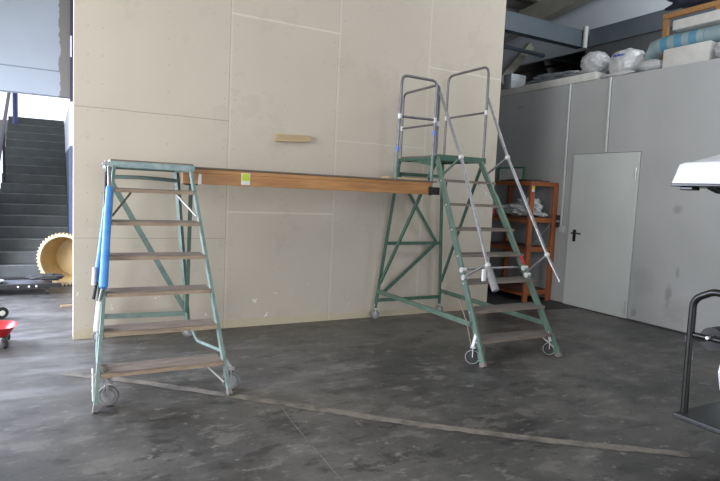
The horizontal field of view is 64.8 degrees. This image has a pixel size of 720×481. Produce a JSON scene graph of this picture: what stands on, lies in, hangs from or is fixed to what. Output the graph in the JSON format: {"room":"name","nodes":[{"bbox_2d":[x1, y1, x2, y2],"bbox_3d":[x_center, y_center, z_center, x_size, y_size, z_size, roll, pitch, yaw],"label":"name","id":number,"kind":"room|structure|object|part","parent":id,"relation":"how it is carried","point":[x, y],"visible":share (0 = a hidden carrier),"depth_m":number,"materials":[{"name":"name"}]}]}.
{"room":"warehouse workshop","nodes":[
{"label":"warehouse workshop","id":0,"kind":"room"},
{"bbox_2d":[0,0,69,98],"bbox_3d":[-4.748,-4.756,7.868,2.400,5.320,0.200,0,6,-29],"label":"wall","id":1,"kind":"structure","parent":0,"point":[34,34],"depth_m":8.06,"materials":[{"name":"white paint"}]},
{"bbox_2d":[70,0,72,101],"bbox_3d":[-4.127,-3.172,8.246,0.150,2.280,0.040,0,6,-29],"label":"trim","id":2,"kind":"structure","parent":1,"relation":"attached to","point":[71,1],"depth_m":8.24,"materials":[{"name":"paint"}]},
{"bbox_2d":[70,36,71,56],"bbox_3d":[-4.184,-2.811,8.220,0.025,0.300,0.019,0,6,-29],"label":"trim","id":3,"kind":"structure","parent":2,"relation":"attached to","point":[70,36],"depth_m":8.21,"materials":[{"name":"white paint"}]},
{"bbox_2d":[64,101,72,233],"bbox_3d":[-5.233,-1.005,10.711,0.538,2.680,4.499,0,6,-29],"label":"wall","id":4,"kind":"structure","parent":0,"point":[69,154],"depth_m":8.93,"materials":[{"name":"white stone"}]},
{"bbox_2d":[73,0,505,339],"bbox_3d":[-0.372,-2.368,6.285,4.999,6.600,0.160,0,6,-29],"label":"wall","id":5,"kind":"structure","parent":0,"point":[199,83],"depth_m":6.09,"materials":[{"name":"beige paint"}]},
{"bbox_2d":[275,134,310,141],"bbox_3d":[-0.718,-1.099,6.120,0.398,0.090,0.045,0,6,-29],"label":"batten","id":6,"kind":"object","parent":5,"relation":"attached to","point":[278,137],"visible":1,"depth_m":6.09,"materials":[{"name":"beige wood"}]},
{"bbox_2d":[0,276,719,480],"bbox_3d":[0.581,1.005,7.295,22.000,0.200,26.000,0,6,-29],"label":"floor","id":7,"kind":"structure","parent":0,"point":[616,380],"depth_m":4.02,"materials":[{"name":"concrete"}]},
{"bbox_2d":[0,307,8,318],"bbox_3d":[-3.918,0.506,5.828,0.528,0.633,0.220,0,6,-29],"label":"wheel","id":8,"kind":"object","parent":7,"relation":"on","point":[4,312],"visible":1,"depth_m":5.95,"materials":[{"name":"black plastic"}]},
{"bbox_2d":[0,320,17,347],"bbox_3d":[-3.345,0.837,4.947,0.620,0.178,0.390,0,6,-29],"label":"wagon","id":9,"kind":"object","parent":7,"relation":"on","point":[6,326],"visible":1,"depth_m":5.01,"materials":[{"name":"red plastic"}]},
{"bbox_2d":[0,320,17,336],"bbox_3d":[-3.345,0.789,4.948,0.620,0.083,0.380,0,6,-29],"label":"tray","id":10,"kind":"object","parent":9,"relation":"on","point":[6,326],"depth_m":5.15,"materials":[{"name":"red plastic"}]},
{"bbox_2d":[0,277,60,293],"bbox_3d":[-5.017,0.593,7.034,2.320,0.149,0.582,0,6,-29],"label":"flatbed dolly","id":11,"kind":"object","parent":7,"relation":"on","point":[10,282],"visible":0.88,"depth_m":7.30,"materials":[{"name":"black plastic"}]},
{"bbox_3d":[-5.146,0.519,7.249,2.300,0.050,0.070,0,6,-29],"label":"rail","id":12,"kind":"part","parent":11,"relation":"part of","materials":[{"name":"black plastic"}]},
{"bbox_3d":[-4.899,0.578,6.817,2.320,0.050,0.070,0,6,-29],"label":"rail","id":13,"kind":"part","parent":11,"relation":"part of","materials":[{"name":"black plastic"}]},
{"bbox_2d":[25,273,64,279],"bbox_3d":[-4.144,0.476,7.470,0.464,0.090,0.234,0,6,-29],"label":"cover","id":14,"kind":"object","parent":11,"relation":"on","point":[43,276],"visible":1,"depth_m":7.41,"materials":[{"name":"plastic"}]},
{"bbox_2d":[0,116,67,276],"bbox_3d":[-6.112,-1.064,10.678,1.027,2.723,5.108,0,6,-29],"label":"staircase","id":15,"kind":"structure","parent":7,"relation":"on","point":[33,194],"depth_m":10.08,"materials":[{"name":"concrete"}]},
{"bbox_2d":[0,92,17,182],"bbox_3d":[-6.362,-1.645,10.249,0.182,3.270,4.319,0,6,-29],"label":"stair railing","id":16,"kind":"object","parent":15,"relation":"on","point":[14,95],"visible":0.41,"depth_m":10.56,"materials":[{"name":"metal"}]},
{"bbox_3d":[-6.341,-1.506,10.108,0.042,0.980,0.044,0,6,-29],"label":"post","id":17,"kind":"part","parent":16,"relation":"part of","materials":[{"name":"metal"}]},
{"bbox_3d":[-6.388,-2.039,10.191,0.066,1.937,4.319,0,6,-29],"label":"handrail","id":18,"kind":"part","parent":16,"relation":"part of","materials":[{"name":"paint"}]},
{"bbox_3d":[-7.111,-2.920,11.705,0.100,1.050,0.100,0,6,-29],"label":"post","id":19,"kind":"part","parent":16,"relation":"part of","materials":[{"name":"blue metal"}]},
{"bbox_2d":[36,232,72,285],"bbox_3d":[-4.114,0.248,8.032,0.750,0.750,0.352,3,5,-1],"label":"drum","id":20,"kind":"object","parent":7,"relation":"on","point":[55,255],"visible":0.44,"depth_m":8.07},
{"bbox_2d":[60,304,72,306],"bbox_3d":[-3.353,0.763,6.697,0.321,0.022,0.030,-1,6,-34],"label":"wood offcut","id":21,"kind":"object","parent":7,"relation":"on","point":[68,305],"visible":0.36,"depth_m":6.63,"materials":[{"name":"beige wood"}]},
{"bbox_2d":[91,159,239,412],"bbox_3d":[-1.665,0.208,4.595,1.007,1.680,1.823,0,6,-29],"label":"ladder","id":22,"kind":"object","parent":7,"relation":"on","point":[108,395],"visible":1,"depth_m":4.21,"materials":[{"name":"green metal"}]},
{"bbox_3d":[-1.942,-0.045,4.259,0.043,0.945,0.254,2,5,-4],"label":"folded handrail","id":23,"kind":"part","parent":22,"relation":"part of","materials":[{"name":"plastic"}]},
{"bbox_3d":[-1.852,0.037,4.140,0.061,1.168,0.513,1,5,-16],"label":"folded handrail","id":24,"kind":"part","parent":22,"relation":"part of","materials":[{"name":"blue plastic"}]},
{"bbox_3d":[-1.821,-0.619,4.849,0.635,0.036,0.710,0,6,-29],"label":"platform frame","id":25,"kind":"part","parent":22,"relation":"part of","materials":[{"name":"green paint"}]},
{"bbox_3d":[-1.645,-0.591,4.527,0.645,0.052,0.025,0,6,-29],"label":"platform trim","id":26,"kind":"part","parent":22,"relation":"part of","materials":[{"name":"grey paint"}]},
{"bbox_3d":[-1.701,0.106,5.436,0.038,1.504,0.218,5,6,28],"label":"leg","id":27,"kind":"part","parent":22,"relation":"part of","materials":[{"name":"green paint"}]},
{"bbox_2d":[181,74,439,195],"bbox_3d":[-0.426,-1.097,5.549,2.635,1.216,0.582,0,6,-29],"label":"walkway","id":28,"kind":"object","parent":22,"relation":"on","point":[202,175],"visible":0.92,"depth_m":5.38,"materials":[{"name":"brown wood"}]},
{"bbox_3d":[-1.351,-0.518,4.787,0.026,0.085,0.017,0,6,-29],"label":"clamp plate","id":29,"kind":"part","parent":28,"relation":"part of","materials":[{"name":"white metal"}]},
{"bbox_2d":[242,174,249,180],"bbox_3d":[-1.000,-0.552,4.977,0.067,0.063,0.001,0,6,-29],"label":"print","id":30,"kind":"object","parent":28,"relation":"attached to","point":[245,177],"depth_m":4.98},
{"bbox_3d":[-0.333,-0.589,5.369,2.445,0.036,0.045,0,6,-29],"label":"rail","id":31,"kind":"part","parent":28,"relation":"part of","materials":[{"name":"brown wood"}]},
{"bbox_2d":[393,152,397,193],"bbox_3d":[0.363,-0.690,5.803,0.039,0.430,0.036,0,6,-29],"label":"socket","id":32,"kind":"object","parent":28,"relation":"attached to","point":[396,153],"depth_m":5.78,"materials":[{"name":"green paint"}]},
{"bbox_2d":[381,176,427,180],"bbox_3d":[0.472,-0.650,5.966,0.500,0.023,0.135,0,6,-29],"label":"board offcut","id":33,"kind":"object","parent":28,"relation":"on","point":[391,177],"visible":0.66,"depth_m":5.90,"materials":[{"name":"beige wood"}]},
{"bbox_3d":[0.597,-1.265,5.866,0.435,0.031,0.026,0,6,-29],"label":"rail","id":34,"kind":"part","parent":28,"relation":"part of","materials":[{"name":"metal"}]},
{"bbox_2d":[429,155,434,195],"bbox_3d":[0.758,-0.691,6.018,0.039,0.430,0.036,0,6,-29],"label":"socket","id":35,"kind":"object","parent":28,"relation":"attached to","point":[432,156],"depth_m":6.00,"materials":[{"name":"green paint"}]},
{"bbox_2d":[280,404,342,480],"bbox_3d":[-0.213,1.217,3.224,0.096,0.001,1.601,0,6,-29],"label":"joint","id":36,"kind":"object","parent":7,"relation":"on","point":[280,404],"depth_m":3.33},
{"bbox_2d":[63,372,691,456],"bbox_3d":[-0.132,1.161,3.906,3.351,0.001,2.925,0,6,-29],"label":"trim","id":37,"kind":"structure","parent":7,"relation":"on","point":[167,386],"depth_m":3.73,"materials":[{"name":"grey metal"}]},
{"bbox_2d":[370,66,562,367],"bbox_3d":[1.095,-0.429,5.984,1.110,2.963,2.087,0,6,-29],"label":"ladder","id":38,"kind":"object","parent":7,"relation":"on","point":[472,356],"visible":0.98,"depth_m":5.85,"materials":[{"name":"metal"}]},
{"bbox_3d":[0.324,-0.061,6.704,0.248,1.764,0.030,1,5,-18],"label":"leg","id":39,"kind":"part","parent":38,"relation":"part of","materials":[{"name":"green paint"}]},
{"bbox_3d":[0.657,-1.268,6.316,0.024,0.024,0.700,0,6,-29],"label":"rail","id":40,"kind":"part","parent":38,"relation":"part of","materials":[{"name":"metal"}]},
{"bbox_3d":[0.916,-0.909,6.489,0.650,0.029,0.755,0,6,-29],"label":"platform frame","id":41,"kind":"part","parent":38,"relation":"part of","materials":[{"name":"green paint"}]},
{"bbox_3d":[1.009,-0.062,7.077,0.030,1.762,0.142,7,6,40],"label":"leg","id":42,"kind":"part","parent":38,"relation":"part of","materials":[{"name":"green paint"}]},
{"bbox_3d":[1.103,-0.879,6.145,0.650,0.065,0.030,0,6,-29],"label":"platform trim","id":43,"kind":"part","parent":38,"relation":"part of","materials":[{"name":"green paint"}]},
{"bbox_3d":[0.998,-0.655,5.532,0.156,1.702,1.073,0,6,-29],"label":"handrail","id":44,"kind":"part","parent":38,"relation":"part of","materials":[{"name":"silver metal"}]},
{"bbox_3d":[1.220,-1.446,6.577,0.024,0.024,0.725,0,6,-29],"label":"rail","id":45,"kind":"part","parent":38,"relation":"part of","materials":[{"name":"metal"}]},
{"bbox_3d":[1.523,-0.271,6.042,0.018,0.434,0.306,-1,6,-35],"label":"repair plate","id":46,"kind":"part","parent":38,"relation":"part of","materials":[{"name":"green paint"}]},
{"bbox_3d":[1.645,-0.591,5.843,0.078,1.893,1.186,0,6,-31],"label":"handrail","id":47,"kind":"part","parent":38,"relation":"part of","materials":[{"name":"silver metal"}]},
{"bbox_2d":[487,288,577,310],"bbox_3d":[1.986,0.850,8.644,1.360,0.006,2.150,0,6,-29],"label":"floor mat","id":48,"kind":"object","parent":7,"relation":"on","point":[499,297],"visible":0.29,"depth_m":8.36,"materials":[{"name":"rubber"}]},
{"bbox_2d":[488,181,558,301],"bbox_3d":[2.418,-0.019,8.734,0.545,1.760,0.995,0,6,-29],"label":"shelving unit","id":49,"kind":"object","parent":48,"relation":"on","point":[520,289],"visible":0.71,"depth_m":8.40,"materials":[{"name":"orange paint"}]},
{"bbox_3d":[2.162,0.745,8.683,0.022,0.044,0.898,0,6,-29],"label":"shelf rail","id":50,"kind":"part","parent":49,"relation":"part of","materials":[{"name":"orange paint"}]},
{"bbox_3d":[2.192,0.108,8.628,0.022,0.044,0.898,0,6,-29],"label":"shelf rail","id":51,"kind":"part","parent":49,"relation":"part of","materials":[{"name":"orange paint"}]},
{"bbox_3d":[2.397,-0.056,9.262,0.075,1.740,0.045,0,6,-29],"label":"post","id":52,"kind":"part","parent":49,"relation":"part of","materials":[{"name":"orange paint"}]},
{"bbox_3d":[2.211,-0.320,8.591,0.022,0.044,0.898,0,6,-29],"label":"shelf rail","id":53,"kind":"part","parent":49,"relation":"part of","materials":[{"name":"orange paint"}]},
{"bbox_2d":[498,167,524,180],"bbox_3d":[2.439,-1.064,9.164,0.025,0.243,0.580,0,6,-29],"label":"framed panel","id":54,"kind":"object","parent":49,"relation":"on","point":[504,173],"visible":0.66,"depth_m":9.19,"materials":[{"name":"green paint"}]},
{"bbox_2d":[500,179,548,181],"bbox_3d":[2.476,-0.903,8.579,0.360,0.029,0.670,0,6,-29],"label":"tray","id":55,"kind":"object","parent":49,"relation":"on","point":[507,179],"visible":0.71,"depth_m":8.40,"materials":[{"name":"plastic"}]},
{"bbox_2d":[503,195,547,216],"bbox_3d":[2.473,-0.524,8.628,0.461,0.337,0.745,0,6,-29],"label":"sheet","id":56,"kind":"object","parent":49,"relation":"on","point":[518,208],"visible":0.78,"depth_m":8.45,"materials":[{"name":"white plastic"}]},
{"bbox_3d":[2.434,-0.854,8.629,0.464,0.041,0.939,0,6,-29],"label":"rail","id":57,"kind":"part","parent":49,"relation":"part of","materials":[{"name":"orange paint"}]},
{"bbox_3d":[2.435,0.036,8.212,0.075,1.740,0.045,0,6,-29],"label":"post","id":58,"kind":"part","parent":49,"relation":"part of","materials":[{"name":"orange paint"}]},
{"bbox_3d":[2.607,0.768,8.388,0.393,0.070,0.022,0,6,-29],"label":"shelf rail","id":59,"kind":"part","parent":49,"relation":"part of","materials":[{"name":"orange paint"}]},
{"bbox_3d":[2.637,0.131,8.333,0.393,0.070,0.022,0,6,-29],"label":"shelf rail","id":60,"kind":"part","parent":49,"relation":"part of","materials":[{"name":"orange paint"}]},
{"bbox_3d":[2.656,-0.297,8.296,0.393,0.070,0.022,0,6,-29],"label":"shelf rail","id":61,"kind":"part","parent":49,"relation":"part of","materials":[{"name":"orange paint"}]},
{"bbox_3d":[2.848,0.036,8.437,0.075,1.740,0.045,0,6,-29],"label":"post","id":62,"kind":"part","parent":49,"relation":"part of","materials":[{"name":"orange paint"}]},
{"bbox_2d":[671,155,719,434],"bbox_3d":[3.311,0.384,3.621,2.620,1.918,1.310,0,6,-29],"label":"golf cart","id":63,"kind":"object","parent":7,"relation":"on","point":[703,173],"visible":1,"depth_m":3.43,"materials":[{"name":"plastic"}]},
{"bbox_3d":[2.375,1.110,3.157,0.530,0.035,1.000,0,6,-29],"label":"footboard","id":64,"kind":"part","parent":63,"relation":"part of","materials":[{"name":"plastic"}]},
{"bbox_3d":[2.122,0.609,3.536,0.313,0.060,0.030,0,6,-32],"label":"bumper arm","id":65,"kind":"part","parent":63,"relation":"part of"},
{"bbox_3d":[2.364,0.170,3.619,0.622,1.022,0.036,0,6,-29],"label":"roof post","id":66,"kind":"part","parent":63,"relation":"part of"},
{"bbox_2d":[506,0,533,12],"bbox_3d":[3.038,-5.387,3.402,21.000,2.357,17.100,0,6,-29],"label":"ceiling","id":67,"kind":"structure","parent":0,"point":[515,6],"depth_m":12.23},
{"bbox_2d":[501,51,584,89],"bbox_3d":[1.824,-3.278,12.759,14.180,7.500,0.200,0,6,-29],"label":"wall","id":68,"kind":"structure","parent":0,"point":[579,55],"depth_m":14.12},
{"bbox_2d":[504,0,591,42],"bbox_3d":[6.949,-4.933,5.756,0.240,2.604,16.400,0,6,-29],"label":"ceiling","id":69,"kind":"structure","parent":0,"point":[548,10],"depth_m":11.39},
{"bbox_2d":[502,0,671,69],"bbox_3d":[7.240,-4.820,5.870,0.060,3.350,16.700,0,6,-29],"label":"wall","id":70,"kind":"structure","parent":0,"point":[593,14],"depth_m":11.00,"materials":[{"name":"grey paint"}]},
{"bbox_2d":[501,42,533,84],"bbox_3d":[3.273,-3.739,12.010,0.915,0.970,0.140,0,6,-29],"label":"brace","id":71,"kind":"object","parent":70,"relation":"attached to","point":[519,57],"visible":0.64,"depth_m":11.96,"materials":[{"name":"grey metal"}]},
{"bbox_2d":[514,59,581,73],"bbox_3d":[4.196,-3.828,12.457,2.294,0.701,0.060,0,6,-29],"label":"pipe","id":72,"kind":"object","parent":71,"relation":"attached to","point":[563,63],"visible":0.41,"depth_m":12.31,"materials":[{"name":"black metal"}]},
{"bbox_2d":[543,59,553,73],"bbox_3d":[4.143,-3.832,12.474,0.406,0.527,0.070,0,6,-29],"label":"brace","id":73,"kind":"object","parent":72,"relation":"attached to","point":[546,62],"visible":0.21,"depth_m":12.45,"materials":[{"name":"black metal"}]},
{"bbox_2d":[503,44,580,64],"bbox_3d":[3.975,-3.908,12.030,2.761,0.094,0.080,0,6,-29],"label":"pipe","id":74,"kind":"object","parent":70,"relation":"attached to","point":[508,47],"visible":0.58,"depth_m":11.84,"materials":[{"name":"grey metal"}]},
{"bbox_2d":[489,58,719,332],"bbox_3d":[6.013,-0.264,5.251,2.414,3.175,17.500,0,6,-29],"label":"wall","id":75,"kind":"structure","parent":0,"point":[669,115],"depth_m":7.16,"materials":[{"name":"grey paint"}]},
{"bbox_2d":[500,71,606,96],"bbox_3d":[2.935,-2.384,8.916,0.508,0.129,2.250,0,6,-29],"label":"mattress","id":76,"kind":"object","parent":75,"relation":"on","point":[591,76],"visible":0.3,"depth_m":8.45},
{"bbox_2d":[503,73,525,89],"bbox_3d":[2.610,-2.670,9.594,0.330,0.245,0.200,0,6,-29],"label":"plastic storage box","id":77,"kind":"object","parent":76,"relation":"on","point":[511,80],"visible":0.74,"depth_m":9.50,"materials":[{"name":"grey plastic"}]},
{"bbox_2d":[526,70,583,84],"bbox_3d":[3.215,-2.555,9.068,0.703,0.193,1.282,0,6,-29],"label":"plastic sheet","id":78,"kind":"object","parent":76,"relation":"on","point":[544,77],"visible":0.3,"depth_m":8.81,"materials":[{"name":"grey plastic"}]},
{"bbox_2d":[580,51,610,73],"bbox_3d":[3.377,-2.537,8.135,0.389,0.352,0.417,0,6,-29],"label":"bag","id":79,"kind":"object","parent":76,"relation":"on","point":[598,61],"visible":0.84,"depth_m":8.00,"materials":[{"name":"white plastic"}]},
{"bbox_2d":[559,84,571,232],"bbox_3d":[2.995,-1.180,8.218,0.045,2.132,0.099,0,6,-29],"label":"conduit","id":80,"kind":"object","parent":75,"relation":"attached to","point":[561,228],"visible":1,"depth_m":8.24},
{"bbox_2d":[563,152,641,318],"bbox_3d":[3.256,-0.105,7.743,0.133,2.153,1.040,0,6,-29],"label":"door","id":81,"kind":"structure","parent":75,"relation":"in","point":[605,186],"depth_m":7.70,"materials":[{"name":"white paint"}]},
{"bbox_3d":[3.057,-0.066,8.039,0.066,0.170,0.158,0,6,-29],"label":"handle","id":82,"kind":"part","parent":81,"relation":"part of","materials":[{"name":"black plastic"}]},
{"bbox_2d":[529,295,686,333],"bbox_3d":[5.283,1.391,4.065,0.006,0.018,13.800,0,6,-29],"label":"baseboard","id":83,"kind":"structure","parent":75,"relation":"attached to","point":[529,295],"depth_m":7.27,"materials":[{"name":"rubber"}]},
{"bbox_2d":[605,77,611,151],"bbox_3d":[3.330,-1.685,7.608,0.030,0.992,0.047,0,6,-29],"label":"conduit","id":84,"kind":"object","parent":75,"relation":"attached to","point":[610,82],"visible":1,"depth_m":7.60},
{"bbox_2d":[602,70,635,77],"bbox_3d":[3.449,-2.215,7.573,0.124,0.065,0.523,0,6,-29],"label":"bag","id":85,"kind":"object","parent":75,"relation":"on","point":[630,71],"visible":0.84,"depth_m":7.52,"materials":[{"name":"white plastic"}]},
{"bbox_2d":[609,48,644,72],"bbox_3d":[3.621,-2.391,7.694,0.438,0.409,0.488,0,6,-29],"label":"bag","id":86,"kind":"object","parent":75,"relation":"on","point":[628,59],"visible":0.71,"depth_m":7.53,"materials":[{"name":"white plastic"}]},
{"bbox_2d":[636,59,662,71],"bbox_3d":[3.725,-2.223,7.248,0.274,0.162,0.376,0,6,-29],"label":"bag","id":87,"kind":"object","parent":75,"relation":"on","point":[652,64],"visible":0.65,"depth_m":7.15,"materials":[{"name":"white plastic"}]},
{"bbox_2d":[662,40,717,67],"bbox_3d":[4.101,-2.214,6.901,0.490,0.242,0.585,0,6,-29],"label":"foam box","id":88,"kind":"object","parent":75,"relation":"on","point":[702,51],"visible":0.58,"depth_m":6.74,"materials":[{"name":"white plastic"}]},
{"bbox_2d":[644,24,719,60],"bbox_3d":[4.147,-2.372,6.812,0.286,0.348,1.618,0,6,-29],"label":"roll","id":89,"kind":"object","parent":88,"relation":"on","point":[656,48],"visible":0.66,"depth_m":6.94,"materials":[{"name":"blue fabric"}]},
{"bbox_2d":[673,9,719,32],"bbox_3d":[4.238,-2.606,6.680,0.360,0.122,0.945,0,6,-29],"label":"foam slab","id":90,"kind":"object","parent":89,"relation":"on","point":[711,18],"visible":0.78,"depth_m":6.76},
{"bbox_2d":[660,0,719,59],"bbox_3d":[4.432,-2.523,7.004,0.060,0.875,1.510,0,6,-29],"label":"wooden rack","id":91,"kind":"object","parent":75,"relation":"on","point":[714,4],"visible":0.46,"depth_m":7.38,"materials":[{"name":"brown wood"}]},
{"bbox_2d":[664,0,715,10],"bbox_3d":[4.472,-3.163,7.106,0.355,0.376,1.445,0,6,-29],"label":"cloth bundle","id":92,"kind":"object","parent":91,"relation":"on","point":[676,4],"visible":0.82,"depth_m":7.40,"materials":[{"name":"blue fabric"}]},
{"bbox_2d":[714,42,719,57],"bbox_3d":[4.171,-2.173,6.422,0.228,0.235,0.286,0,6,-29],"label":"bag","id":93,"kind":"object","parent":75,"relation":"on","point":[717,48],"visible":1,"depth_m":6.45,"materials":[{"name":"white plastic"}]},
{"bbox_2d":[585,27,679,73],"bbox_3d":[7.871,-2.348,4.486,0.120,1.275,14.800,0,6,-29],"label":"wall","id":94,"kind":"structure","parent":0,"point":[640,42],"depth_m":10.03,"materials":[{"name":"grey paint"}]},
{"bbox_2d":[588,8,715,46],"bbox_3d":[7.685,-3.167,4.820,0.165,0.320,13.720,0,6,-29],"label":"beam","id":95,"kind":"structure","parent":94,"relation":"on","point":[651,22],"depth_m":9.97,"materials":[{"name":"grey metal"}]},
{"bbox_3d":[0.551,-1.901,9.518,0.120,5.200,4.520,0,6,-29],"label":"wall","id":96,"kind":"structure","parent":0,"visible":0},
{"bbox_2d":[504,10,582,48],"bbox_3d":[2.558,-3.848,9.980,3.810,0.320,0.165,0,6,-29],"label":"beam","id":97,"kind":"structure","parent":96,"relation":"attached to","point":[517,24],"depth_m":10.33,"materials":[{"name":"grey metal"}]},
{"bbox_2d":[582,26,588,48],"bbox_3d":[4.270,-3.846,10.756,0.088,0.400,0.090,0,6,-29],"label":"trim","id":98,"kind":"structure","parent":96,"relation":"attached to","point":[585,30],"depth_m":10.72,"materials":[{"name":"white metal"}]},
{"label":"outside","id":99,"kind":"structure","parent":0,"visible":0},
{"bbox_2d":[0,119,7,146],"bbox_3d":[-9.216,-2.946,16.906,12.000,0.315,9.100,0,6,-29],"label":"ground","id":100,"kind":"structure","parent":99,"point":[0,119],"depth_m":12.52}
]}

